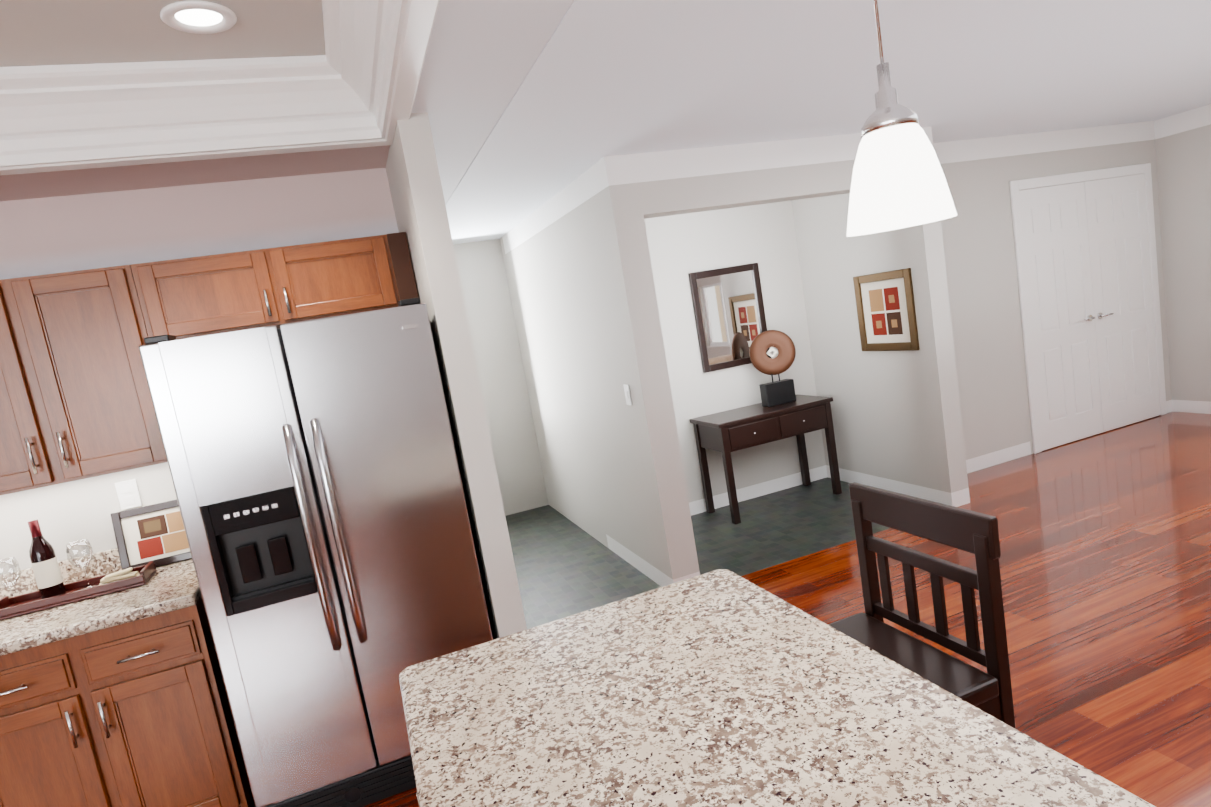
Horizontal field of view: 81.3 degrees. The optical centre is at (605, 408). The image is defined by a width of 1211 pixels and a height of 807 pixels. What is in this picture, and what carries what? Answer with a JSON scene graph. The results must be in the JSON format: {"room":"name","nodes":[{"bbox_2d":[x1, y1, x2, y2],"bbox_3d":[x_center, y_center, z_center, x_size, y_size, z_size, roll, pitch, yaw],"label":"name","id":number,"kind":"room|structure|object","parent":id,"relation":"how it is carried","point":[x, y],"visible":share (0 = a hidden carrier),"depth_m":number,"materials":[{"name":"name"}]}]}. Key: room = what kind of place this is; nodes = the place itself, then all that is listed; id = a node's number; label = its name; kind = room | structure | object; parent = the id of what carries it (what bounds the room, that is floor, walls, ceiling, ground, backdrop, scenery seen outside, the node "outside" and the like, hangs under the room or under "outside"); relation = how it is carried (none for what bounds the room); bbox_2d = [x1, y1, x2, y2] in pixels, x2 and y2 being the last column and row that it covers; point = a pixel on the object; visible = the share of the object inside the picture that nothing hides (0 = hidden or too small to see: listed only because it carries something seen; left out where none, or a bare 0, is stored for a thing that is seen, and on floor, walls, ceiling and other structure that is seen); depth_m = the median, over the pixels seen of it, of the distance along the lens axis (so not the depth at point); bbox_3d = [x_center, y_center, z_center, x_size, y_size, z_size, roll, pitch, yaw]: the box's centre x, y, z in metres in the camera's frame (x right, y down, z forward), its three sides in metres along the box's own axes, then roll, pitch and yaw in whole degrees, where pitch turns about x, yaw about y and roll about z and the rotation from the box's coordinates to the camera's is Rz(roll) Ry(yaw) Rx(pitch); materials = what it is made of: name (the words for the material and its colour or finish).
{"room":"kitchen","nodes":[
{"label":"kitchen","id":0,"kind":"room"},
{"bbox_2d":[0,168,395,574],"bbox_3d":[-2.884,0.558,2.649,4.720,2.440,0.100,-12,8,-19],"label":"wall","id":1,"kind":"structure","parent":0,"point":[59,234],"depth_m":2.89,"materials":[{"name":"grey paint"}]},
{"bbox_2d":[0,264,166,494],"bbox_3d":[-2.124,-0.092,2.644,0.836,0.740,0.338,-12,8,-19],"label":"upper cabinet","id":2,"kind":"object","parent":1,"relation":"attached to","point":[76,403],"depth_m":2.55,"materials":[{"name":"brown wood"}]},
{"bbox_2d":[0,548,187,598],"bbox_3d":[-3.063,0.858,2.537,3.055,0.106,0.022,-12,8,-19],"label":"backsplash","id":3,"kind":"structure","parent":1,"relation":"attached to","point":[108,561],"depth_m":2.85,"materials":[{"name":"beige stone"}]},
{"bbox_2d":[114,479,141,509],"bbox_3d":[-1.968,0.355,2.910,0.075,0.115,0.008,-12,8,-19],"label":"outlet","id":4,"kind":"object","parent":1,"relation":"attached to","point":[127,491],"visible":1,"depth_m":2.91,"materials":[{"name":"white plastic"}]},
{"bbox_2d":[132,232,418,339],"bbox_3d":[-1.312,-0.493,2.911,0.994,0.295,0.338,-12,8,-19],"label":"upper cabinet","id":5,"kind":"object","parent":1,"relation":"attached to","point":[184,298],"depth_m":2.74,"materials":[{"name":"brown wood"}]},
{"bbox_2d":[380,112,526,639],"bbox_3d":[-0.607,0.125,2.996,0.110,2.440,0.730,-12,8,-19],"label":"wall","id":6,"kind":"structure","parent":0,"point":[412,181],"depth_m":2.65,"materials":[{"name":"grey paint"}]},
{"bbox_2d":[320,0,439,148],"bbox_3d":[-0.142,-0.994,0.585,0.233,0.258,4.590,-12,8,-19],"label":"crown molding","id":7,"kind":"structure","parent":6,"relation":"attached to","point":[356,86],"depth_m":2.20,"materials":[{"name":"white"}]},
{"bbox_2d":[460,239,547,513],"bbox_3d":[-1.202,-0.205,6.259,0.990,2.440,0.100,-12,8,-19],"label":"wall","id":8,"kind":"structure","parent":0,"point":[483,266],"depth_m":6.31,"materials":[{"name":"grey paint"}]},
{"bbox_2d":[500,154,698,578],"bbox_3d":[-0.204,-0.232,5.181,0.170,2.440,2.800,-12,8,-19],"label":"wall","id":9,"kind":"structure","parent":0,"point":[550,340],"depth_m":4.41,"materials":[{"name":"grey paint"}]},
{"bbox_2d":[502,154,629,253],"bbox_3d":[-0.385,-1.339,4.931,0.116,0.150,2.600,-12,8,-19],"label":"crown molding","id":10,"kind":"structure","parent":9,"relation":"attached to","point":[604,172],"depth_m":4.25,"materials":[{"name":"white wood"}]},
{"bbox_2d":[623,384,631,404],"bbox_3d":[0.126,-0.077,4.051,0.009,0.120,0.075,-12,8,-19],"label":"switch plate","id":11,"kind":"object","parent":9,"relation":"attached to","point":[627,395],"visible":1,"depth_m":4.04,"materials":[{"name":"white plastic"}]},
{"bbox_2d":[606,534,685,586],"bbox_3d":[0.220,0.978,4.514,0.040,0.105,1.101,-12,8,-19],"label":"baseboard","id":12,"kind":"structure","parent":9,"relation":"attached to","point":[650,571],"depth_m":4.44,"materials":[{"name":"white wood"}]},
{"bbox_2d":[686,571,699,578],"bbox_3d":[0.307,0.946,4.648,0.040,0.105,1.297,-12,8,-19],"label":"baseboard","id":13,"kind":"structure","parent":9,"relation":"attached to","point":[697,573],"depth_m":4.03,"materials":[{"name":"white wood"}]},
{"bbox_2d":[0,0,1210,244],"bbox_3d":[0.369,-1.298,1.688,11.300,0.364,9.800,-12,8,-19],"label":"ceiling","id":14,"kind":"structure","parent":0,"point":[530,106],"depth_m":2.72,"materials":[{"name":"white paint"}]},
{"bbox_2d":[0,55,343,174],"bbox_3d":[-2.426,-0.805,2.089,3.060,0.258,0.233,-12,8,-19],"label":"crown molding","id":15,"kind":"structure","parent":14,"relation":"attached to","point":[97,115],"depth_m":2.38,"materials":[{"name":"white"}]},
{"bbox_2d":[160,0,236,33],"bbox_3d":[-1.186,-1.139,2.061,0.200,0.011,0.200,-12,8,-19],"label":"recessed light","id":16,"kind":"object","parent":14,"relation":"in","point":[197,16],"visible":0.98,"depth_m":2.06,"materials":[{"name":"white"}]},
{"bbox_2d":[847,0,956,236],"bbox_3d":[0.397,-0.650,1.051,0.160,0.750,0.160,-12,8,-19],"label":"pendant light","id":17,"kind":"object","parent":14,"relation":"hanging from","point":[899,181],"visible":1,"depth_m":1.04,"materials":[{"name":"white glass"}]},
{"bbox_2d":[364,412,1210,806],"bbox_3d":[0.814,1.321,2.035,11.300,0.120,9.800,-12,8,-19],"label":"floor","id":18,"kind":"structure","parent":0,"point":[1106,562],"depth_m":3.73,"materials":[{"name":"wood"}]},
{"bbox_2d":[0,600,254,806],"bbox_3d":[-1.864,1.180,2.686,0.836,0.875,0.604,-12,8,-19],"label":"base cabinet","id":19,"kind":"object","parent":18,"relation":"on","point":[118,699],"depth_m":2.44,"materials":[{"name":"brown wood"}]},
{"bbox_2d":[0,559,201,655],"bbox_3d":[-2.946,0.950,2.258,3.055,0.040,0.637,-12,8,-19],"label":"countertop","id":20,"kind":"structure","parent":19,"relation":"on","point":[174,587],"depth_m":2.45,"materials":[{"name":"beige stone"}]},
{"bbox_2d":[0,561,156,619],"bbox_3d":[-2.012,0.689,2.678,0.500,0.050,0.180,-12,8,-19],"label":"serving tray","id":21,"kind":"object","parent":20,"relation":"on","point":[30,602],"visible":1,"depth_m":2.64,"materials":[{"name":"red wood"}]},
{"bbox_2d":[0,557,20,605],"bbox_3d":[-2.193,0.647,2.598,0.082,0.185,0.082,-12,8,-19],"label":"wine glass","id":22,"kind":"object","parent":21,"relation":"on","point":[15,576],"visible":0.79,"depth_m":2.60,"materials":[{"name":"clear glass"}]},
{"bbox_2d":[28,519,65,598],"bbox_3d":[-2.109,0.567,2.650,0.076,0.302,0.076,-12,8,-19],"label":"wine bottle","id":23,"kind":"object","parent":21,"relation":"on","point":[46,569],"visible":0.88,"depth_m":2.63,"materials":[{"name":"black glass"}]},
{"bbox_2d":[66,539,98,589],"bbox_3d":[-2.003,0.601,2.707,0.082,0.185,0.082,-12,8,-19],"label":"wine glass","id":24,"kind":"object","parent":21,"relation":"on","point":[78,561],"visible":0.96,"depth_m":2.70,"materials":[{"name":"clear glass"}]},
{"bbox_2d":[99,567,139,584],"bbox_3d":[-1.855,0.646,2.692,0.141,0.050,0.059,-12,8,-19],"label":"napkin","id":25,"kind":"object","parent":21,"relation":"in","point":[120,575],"visible":0.73,"depth_m":2.68,"materials":[{"name":"beige fabric"}]},
{"bbox_2d":[110,499,191,569],"bbox_3d":[-1.849,0.523,2.929,0.310,0.254,0.055,-12,8,-19],"label":"framed picture","id":26,"kind":"object","parent":20,"relation":"on","point":[154,533],"visible":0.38,"depth_m":2.92,"materials":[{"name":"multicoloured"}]},
{"bbox_2d":[138,298,492,806],"bbox_3d":[-1.040,0.546,2.829,0.918,1.804,0.798,-12,8,-19],"label":"fridge","id":27,"kind":"object","parent":18,"relation":"on","point":[315,476],"visible":0.98,"depth_m":2.49,"materials":[{"name":"grey metal"}]},
{"bbox_2d":[690,395,841,523],"bbox_3d":[1.234,0.364,5.381,0.980,0.745,0.457,-12,8,-19],"label":"console table","id":28,"kind":"object","parent":18,"relation":"on","point":[726,433],"visible":0.96,"depth_m":5.20,"materials":[{"name":"black wood"}]},
{"bbox_2d":[749,330,795,406],"bbox_3d":[1.280,-0.313,5.354,0.318,0.567,0.151,-10,7,-3],"label":"sculpture","id":29,"kind":"object","parent":28,"relation":"on","point":[778,392],"visible":1,"depth_m":5.33,"materials":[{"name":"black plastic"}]},
{"bbox_2d":[399,569,1154,806],"bbox_3d":[0.438,1.044,0.598,0.875,0.917,2.600,-12,8,-19],"label":"kitchen island","id":30,"kind":"object","parent":18,"relation":"on","point":[722,688],"visible":1,"depth_m":1.22,"materials":[{"name":"beige stone"}]},
{"bbox_2d":[828,482,1015,728],"bbox_3d":[0.695,0.778,1.825,0.440,1.035,0.484,-12,8,-19],"label":"bar stool","id":31,"kind":"object","parent":18,"relation":"on","point":[977,535],"visible":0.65,"depth_m":1.77,"materials":[{"name":"black wood"}]},
{"bbox_2d":[644,126,971,501],"bbox_3d":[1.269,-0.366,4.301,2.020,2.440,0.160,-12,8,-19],"label":"wall","id":32,"kind":"structure","parent":0,"point":[897,415],"depth_m":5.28,"materials":[{"name":"grey paint"}]},
{"bbox_2d":[688,263,770,372],"bbox_3d":[0.968,-0.702,5.451,0.600,0.760,0.028,-12,8,-19],"label":"mirror","id":33,"kind":"object","parent":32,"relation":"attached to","point":[729,312],"visible":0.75,"depth_m":5.44,"materials":[{"name":"brown mirror"}]},
{"bbox_2d":[689,465,825,515],"bbox_3d":[0.970,0.710,5.576,1.907,0.105,0.014,-12,8,-19],"label":"baseboard","id":34,"kind":"structure","parent":32,"relation":"attached to","point":[746,493],"depth_m":5.67,"materials":[{"name":"white"}]},
{"bbox_2d":[626,127,937,182],"bbox_3d":[1.064,-1.478,4.124,2.071,0.150,0.116,-12,8,-19],"label":"crown molding","id":35,"kind":"structure","parent":32,"relation":"attached to","point":[692,162],"depth_m":3.96,"materials":[{"name":"white"}]},
{"bbox_2d":[853,268,919,350],"bbox_3d":[1.925,-0.664,4.860,0.023,0.540,0.540,-12,8,-19],"label":"framed picture","id":36,"kind":"object","parent":32,"relation":"attached to","point":[886,311],"visible":0.98,"depth_m":4.84,"materials":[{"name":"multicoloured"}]},
{"bbox_2d":[826,465,961,506],"bbox_3d":[2.078,0.563,5.267,0.030,0.105,1.297,-12,8,-19],"label":"baseboard","id":37,"kind":"structure","parent":32,"relation":"attached to","point":[954,499],"depth_m":5.08,"materials":[{"name":"white wood"}]},
{"bbox_2d":[958,488,969,504],"bbox_3d":[2.328,0.566,4.926,0.031,0.105,0.487,-12,8,-19],"label":"baseboard","id":38,"kind":"structure","parent":32,"relation":"attached to","point":[965,495],"depth_m":4.69,"materials":[{"name":"white"}]},
{"bbox_2d":[937,122,1171,457],"bbox_3d":[3.356,-0.883,5.527,2.840,2.440,0.100,-12,8,-19],"label":"wall","id":39,"kind":"structure","parent":0,"point":[981,244],"depth_m":5.34,"materials":[{"name":"grey paint"}]},
{"bbox_2d":[966,441,1030,473],"bbox_3d":[2.790,0.429,5.367,1.193,0.105,0.014,-12,8,-19],"label":"baseboard","id":40,"kind":"structure","parent":39,"relation":"attached to","point":[1024,449],"depth_m":5.44,"materials":[{"name":"white wood"}]},
{"bbox_2d":[937,121,1157,163],"bbox_3d":[3.101,-1.988,5.363,2.936,0.150,0.116,-12,8,-19],"label":"crown molding","id":41,"kind":"structure","parent":39,"relation":"attached to","point":[1029,143],"depth_m":5.38,"materials":[{"name":"white"}]},
{"bbox_2d":[1009,163,1166,453],"bbox_3d":[3.925,-0.825,5.653,1.550,2.105,0.056,-12,8,-19],"label":"closet double door","id":42,"kind":"structure","parent":39,"relation":"in","point":[1086,264],"depth_m":5.64,"materials":[{"name":"white wood"}]},
{"bbox_2d":[1156,104,1210,401],"bbox_3d":[5.978,-0.940,2.596,0.120,2.440,7.180,-12,8,-19],"label":"wall","id":43,"kind":"structure","parent":0,"point":[1183,159],"depth_m":5.77,"materials":[{"name":"grey paint"}]},
{"bbox_2d":[1154,104,1210,138],"bbox_3d":[5.769,-2.062,2.494,0.116,0.150,7.311,-12,8,-19],"label":"crown molding","id":44,"kind":"structure","parent":43,"relation":"attached to","point":[1198,117],"depth_m":5.59,"materials":[{"name":"white"}]},
{"bbox_2d":[1166,400,1210,413],"bbox_3d":[6.108,0.214,2.729,0.044,0.105,7.197,-12,8,-19],"label":"baseboard","id":45,"kind":"structure","parent":43,"relation":"attached to","point":[1204,407],"depth_m":5.97,"materials":[{"name":"white wood"}]}
]}

